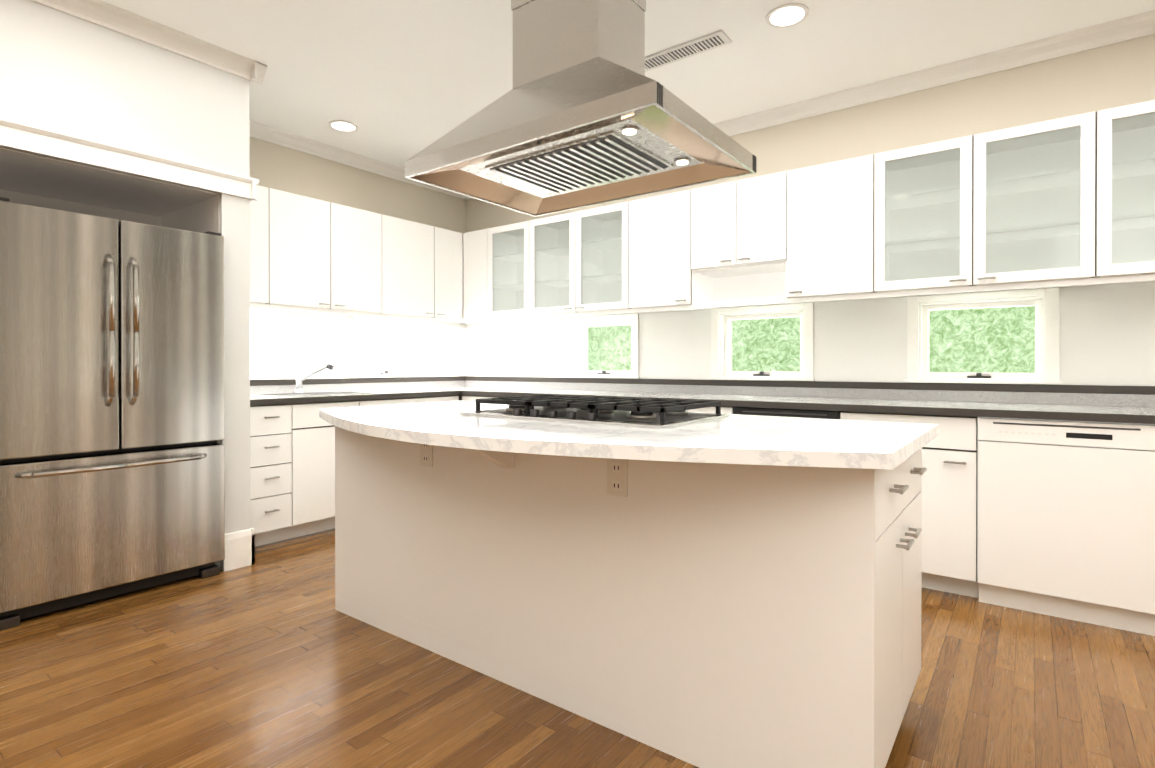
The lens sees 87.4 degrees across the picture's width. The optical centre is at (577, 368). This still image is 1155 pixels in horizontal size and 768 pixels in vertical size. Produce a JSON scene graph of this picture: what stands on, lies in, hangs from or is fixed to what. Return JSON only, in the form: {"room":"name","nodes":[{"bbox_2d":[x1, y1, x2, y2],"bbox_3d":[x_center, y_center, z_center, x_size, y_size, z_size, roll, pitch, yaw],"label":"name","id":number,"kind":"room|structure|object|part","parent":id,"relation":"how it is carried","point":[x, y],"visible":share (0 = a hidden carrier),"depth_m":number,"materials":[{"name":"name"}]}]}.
{"room":"kitchen","nodes":[
{"label":"kitchen","id":0,"kind":"room"},
{"bbox_2d":[0,0,249,570],"bbox_3d":[-3.555,-0.294,1.785,0.849,2.790,4.610,0,0,37],"label":"refrigerator surround","id":1,"kind":"structure","parent":0,"point":[65,72],"depth_m":3.07,"materials":[{"name":"paint"}]},
{"bbox_2d":[0,117,258,200],"bbox_3d":[-3.386,-0.995,1.678,0.526,0.112,4.646,0,0,37],"label":"trim","id":2,"kind":"structure","parent":1,"relation":"attached to","point":[22,136],"depth_m":2.87,"materials":[{"name":"white wood"}]},
{"bbox_2d":[31,0,266,84],"bbox_3d":[-3.142,-1.644,1.567,0.066,0.088,4.586,0,0,37],"label":"crown molding","id":3,"kind":"structure","parent":1,"relation":"attached to","point":[133,25],"depth_m":2.99,"materials":[{"name":"white wood"}]},
{"bbox_2d":[223,528,254,571],"bbox_3d":[0.276,1.006,0.405,7.360,0.200,7.000,0,0,37],"label":"baseboard","id":4,"kind":"structure","parent":1,"relation":"attached to","point":[239,549],"depth_m":3.32,"materials":[{"name":"white wood"}]},
{"bbox_2d":[249,136,465,379],"bbox_3d":[-3.256,-0.299,3.056,0.200,2.790,7.400,0,0,37],"label":"wall","id":5,"kind":"structure","parent":0,"point":[311,341],"depth_m":4.74,"materials":[{"name":"paint"}]},
{"bbox_2d":[250,308,283,379],"bbox_3d":[-2.424,-0.172,4.139,0.230,0.499,0.716,0,0,37],"label":"window","id":6,"kind":"structure","parent":5,"relation":"in","point":[263,343],"depth_m":4.32,"materials":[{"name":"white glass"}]},
{"bbox_2d":[250,185,462,322],"bbox_3d":[-1.744,-0.792,4.582,0.376,0.792,2.036,0,0,37],"label":"upper cabinet","id":7,"kind":"object","parent":5,"relation":"attached to","point":[308,254],"visible":0.73,"depth_m":4.41,"materials":[{"name":"white wood"}]},
{"bbox_2d":[249,120,466,199],"bbox_3d":[-1.786,-1.656,4.785,0.066,0.088,2.320,0,0,37],"label":"crown molding","id":8,"kind":"structure","parent":5,"relation":"attached to","point":[260,131],"depth_m":4.64,"materials":[{"name":"white wood"}]},
{"bbox_2d":[351,315,424,377],"bbox_3d":[-1.661,-0.175,5.154,0.230,0.499,0.716,0,0,37],"label":"window","id":9,"kind":"structure","parent":5,"relation":"in","point":[412,350],"depth_m":5.19,"materials":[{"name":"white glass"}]},
{"bbox_2d":[0,528,1154,767],"bbox_3d":[0.020,1.165,0.598,8.400,0.120,7.400,0,0,37],"label":"floor","id":10,"kind":"structure","parent":0,"point":[272,656],"depth_m":2.04,"materials":[{"name":"brown wood"}]},
{"bbox_2d":[0,197,224,630],"bbox_3d":[-2.462,0.189,3.079,0.925,1.815,0.924,0,0,37],"label":"refrigerator","id":11,"kind":"object","parent":10,"relation":"on","point":[112,423],"visible":1,"depth_m":2.80,"materials":[{"name":"grey metal"}]},
{"bbox_3d":[-2.127,-0.034,2.826,0.088,0.996,0.743,0,0,37],"label":"handle","id":12,"kind":"part","parent":11,"relation":"part of","materials":[{"name":"silver metal"}]},
{"bbox_2d":[250,404,293,546],"bbox_3d":[-2.149,0.656,3.840,0.628,0.875,0.354,0,0,37],"label":"base cabinet","id":13,"kind":"object","parent":10,"relation":"on","point":[292,463],"depth_m":3.70,"materials":[{"name":"white wood"}]},
{"bbox_2d":[250,388,461,407],"bbox_3d":[-1.726,0.199,4.385,0.648,0.035,1.736,0,0,37],"label":"countertop","id":14,"kind":"structure","parent":13,"relation":"on","point":[375,393],"depth_m":4.23,"materials":[{"name":"stone"}]},
{"bbox_2d":[295,364,333,392],"bbox_3d":[-1.917,0.072,4.393,0.283,0.216,0.059,0,0,3],"label":"faucet","id":15,"kind":"object","parent":14,"relation":"on","point":[299,380],"visible":0.92,"depth_m":4.38,"materials":[{"name":"grey metal"}]},
{"bbox_2d":[294,400,361,537],"bbox_3d":[-1.900,0.654,4.171,0.628,0.875,0.474,0,0,37],"label":"base cabinet","id":16,"kind":"object","parent":10,"relation":"on","point":[314,437],"depth_m":3.92,"materials":[{"name":"white wood"}]},
{"bbox_2d":[362,396,417,405],"bbox_3d":[-1.617,0.653,4.548,0.628,0.875,0.470,0,0,37],"label":"base cabinet","id":17,"kind":"object","parent":10,"relation":"on","point":[413,399],"depth_m":4.36,"materials":[{"name":"white wood"}]},
{"bbox_2d":[418,396,461,402],"bbox_3d":[-1.344,0.652,4.911,0.628,0.875,0.438,0,0,37],"label":"base cabinet","id":18,"kind":"object","parent":10,"relation":"on","point":[421,399],"depth_m":4.72,"materials":[{"name":"white wood"}]},
{"bbox_2d":[462,396,501,400],"bbox_3d":[-0.566,0.651,5.021,0.457,0.875,0.628,0,0,37],"label":"base cabinet","id":19,"kind":"object","parent":10,"relation":"on","point":[464,398],"depth_m":4.82,"materials":[{"name":"white wood"}]},
{"bbox_2d":[335,432,938,767],"bbox_3d":[-0.029,0.660,2.281,2.274,0.880,0.966,0,0,37],"label":"kitchen island","id":20,"kind":"object","parent":10,"relation":"on","point":[737,591],"depth_m":1.77,"materials":[{"name":"white wood"}]},
{"bbox_2d":[319,400,938,499],"bbox_3d":[-0.087,0.202,2.232,2.330,0.036,1.180,0,0,37],"label":"island countertop","id":21,"kind":"structure","parent":20,"relation":"on","point":[828,457],"depth_m":1.66,"materials":[{"name":"white stone"}]},
{"bbox_2d":[459,395,729,428],"bbox_3d":[0.052,0.153,2.341,0.910,0.060,0.530,0,0,37],"label":"cooktop","id":22,"kind":"object","parent":21,"relation":"in","point":[649,413],"visible":1,"depth_m":2.20,"materials":[{"name":"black metal"}]},
{"bbox_2d":[686,407,732,413],"bbox_3d":[0.906,0.655,3.913,0.468,0.875,0.628,0,0,37],"label":"base cabinet","id":23,"kind":"object","parent":10,"relation":"on","point":[703,410],"depth_m":3.60,"materials":[{"name":"white wood"}]},
{"bbox_2d":[733,407,840,418],"bbox_3d":[1.326,0.658,3.592,0.579,0.872,0.636,0,0,37],"label":"dishwasher","id":24,"kind":"object","parent":10,"relation":"on","point":[821,414],"visible":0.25,"depth_m":3.33,"materials":[{"name":"grey metal"}]},
{"bbox_2d":[840,412,989,597],"bbox_3d":[1.804,0.658,3.238,0.601,0.875,0.628,0,0,37],"label":"base cabinet","id":25,"kind":"object","parent":10,"relation":"on","point":[949,490],"depth_m":2.88,"materials":[{"name":"white wood"}]},
{"bbox_2d":[450,388,1154,423],"bbox_3d":[1.210,0.201,3.671,6.198,0.035,0.648,0,0,37],"label":"countertop","id":26,"kind":"structure","parent":25,"relation":"on","point":[1118,413],"depth_m":3.13,"materials":[{"name":"black stone"}]},
{"bbox_2d":[978,417,1154,635],"bbox_3d":[2.289,0.661,2.867,0.610,0.872,0.636,0,0,37],"label":"dishwasher","id":27,"kind":"object","parent":10,"relation":"on","point":[1066,519],"visible":0.96,"depth_m":2.60,"materials":[{"name":"white metal"}]},
{"bbox_2d":[101,0,1154,168],"bbox_3d":[0.020,-1.744,0.586,8.400,0.120,7.400,0,0,37],"label":"ceiling","id":28,"kind":"structure","parent":0,"point":[398,83],"depth_m":3.19,"materials":[{"name":"paint"}]},
{"bbox_2d":[328,120,357,131],"bbox_3d":[-1.637,-1.694,4.223,0.196,0.008,0.196,0,0,37],"label":"recessed light","id":29,"kind":"object","parent":28,"relation":"in","point":[343,125],"visible":1,"depth_m":4.21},
{"bbox_2d":[405,0,756,216],"bbox_3d":[0.005,-1.216,2.314,1.113,0.949,0.770,0,0,37],"label":"range hood","id":30,"kind":"object","parent":28,"relation":"attached to","point":[585,111],"visible":1,"depth_m":2.17,"materials":[{"name":"silver metal"}]},
{"bbox_2d":[645,29,731,71],"bbox_3d":[0.551,-1.686,3.222,0.520,0.016,0.130,0,0,37],"label":"ceiling vent","id":31,"kind":"object","parent":28,"relation":"in","point":[704,43],"visible":0.98,"depth_m":3.19,"materials":[{"name":"grey metal"}]},
{"bbox_2d":[766,3,808,27],"bbox_3d":[1.004,-1.689,2.893,0.196,0.008,0.196,0,0,37],"label":"recessed light","id":32,"kind":"object","parent":28,"relation":"in","point":[787,15],"visible":1,"depth_m":2.88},
{"bbox_2d":[466,34,1154,385],"bbox_3d":[2.184,-0.300,3.469,8.400,2.790,0.200,0,0,37],"label":"wall","id":33,"kind":"structure","parent":0,"point":[1107,334],"depth_m":3.58,"materials":[{"name":"paint"}]},
{"bbox_2d":[564,313,639,378],"bbox_3d":[0.245,-0.174,4.909,0.716,0.499,0.230,0,0,37],"label":"window","id":34,"kind":"structure","parent":33,"relation":"in","point":[577,350],"depth_m":4.93,"materials":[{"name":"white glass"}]},
{"bbox_2d":[709,303,814,380],"bbox_3d":[1.280,-0.172,4.131,0.716,0.499,0.230,0,0,37],"label":"window","id":35,"kind":"structure","parent":33,"relation":"in","point":[721,320],"depth_m":4.09,"materials":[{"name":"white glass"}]},
{"bbox_2d":[461,100,1154,323],"bbox_3d":[1.212,-0.789,3.835,5.996,0.792,0.376,0,0,37],"label":"upper cabinet","id":36,"kind":"object","parent":33,"relation":"attached to","point":[1068,201],"visible":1,"depth_m":3.43,"materials":[{"name":"white wood"}]},
{"bbox_2d":[467,10,1154,198],"bbox_3d":[2.104,-1.651,3.358,8.000,0.088,0.066,0,0,37],"label":"crown molding","id":37,"kind":"structure","parent":33,"relation":"attached to","point":[1140,25],"depth_m":3.35,"materials":[{"name":"white wood"}]},
{"bbox_2d":[905,287,1061,384],"bbox_3d":[2.261,-0.169,3.393,0.716,0.499,0.230,0,0,37],"label":"window","id":38,"kind":"structure","parent":33,"relation":"in","point":[1045,302],"depth_m":3.31,"materials":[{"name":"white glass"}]},
{"label":"outside","id":39,"kind":"structure","parent":0,"visible":0},
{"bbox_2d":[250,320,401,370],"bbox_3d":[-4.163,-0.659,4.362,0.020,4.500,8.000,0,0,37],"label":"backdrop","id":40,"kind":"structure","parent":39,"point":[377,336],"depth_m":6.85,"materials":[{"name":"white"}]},
{"bbox_2d":[588,306,1034,372],"bbox_3d":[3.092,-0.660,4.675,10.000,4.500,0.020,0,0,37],"label":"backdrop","id":41,"kind":"structure","parent":39,"point":[964,316],"depth_m":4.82,"materials":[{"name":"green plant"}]}
]}

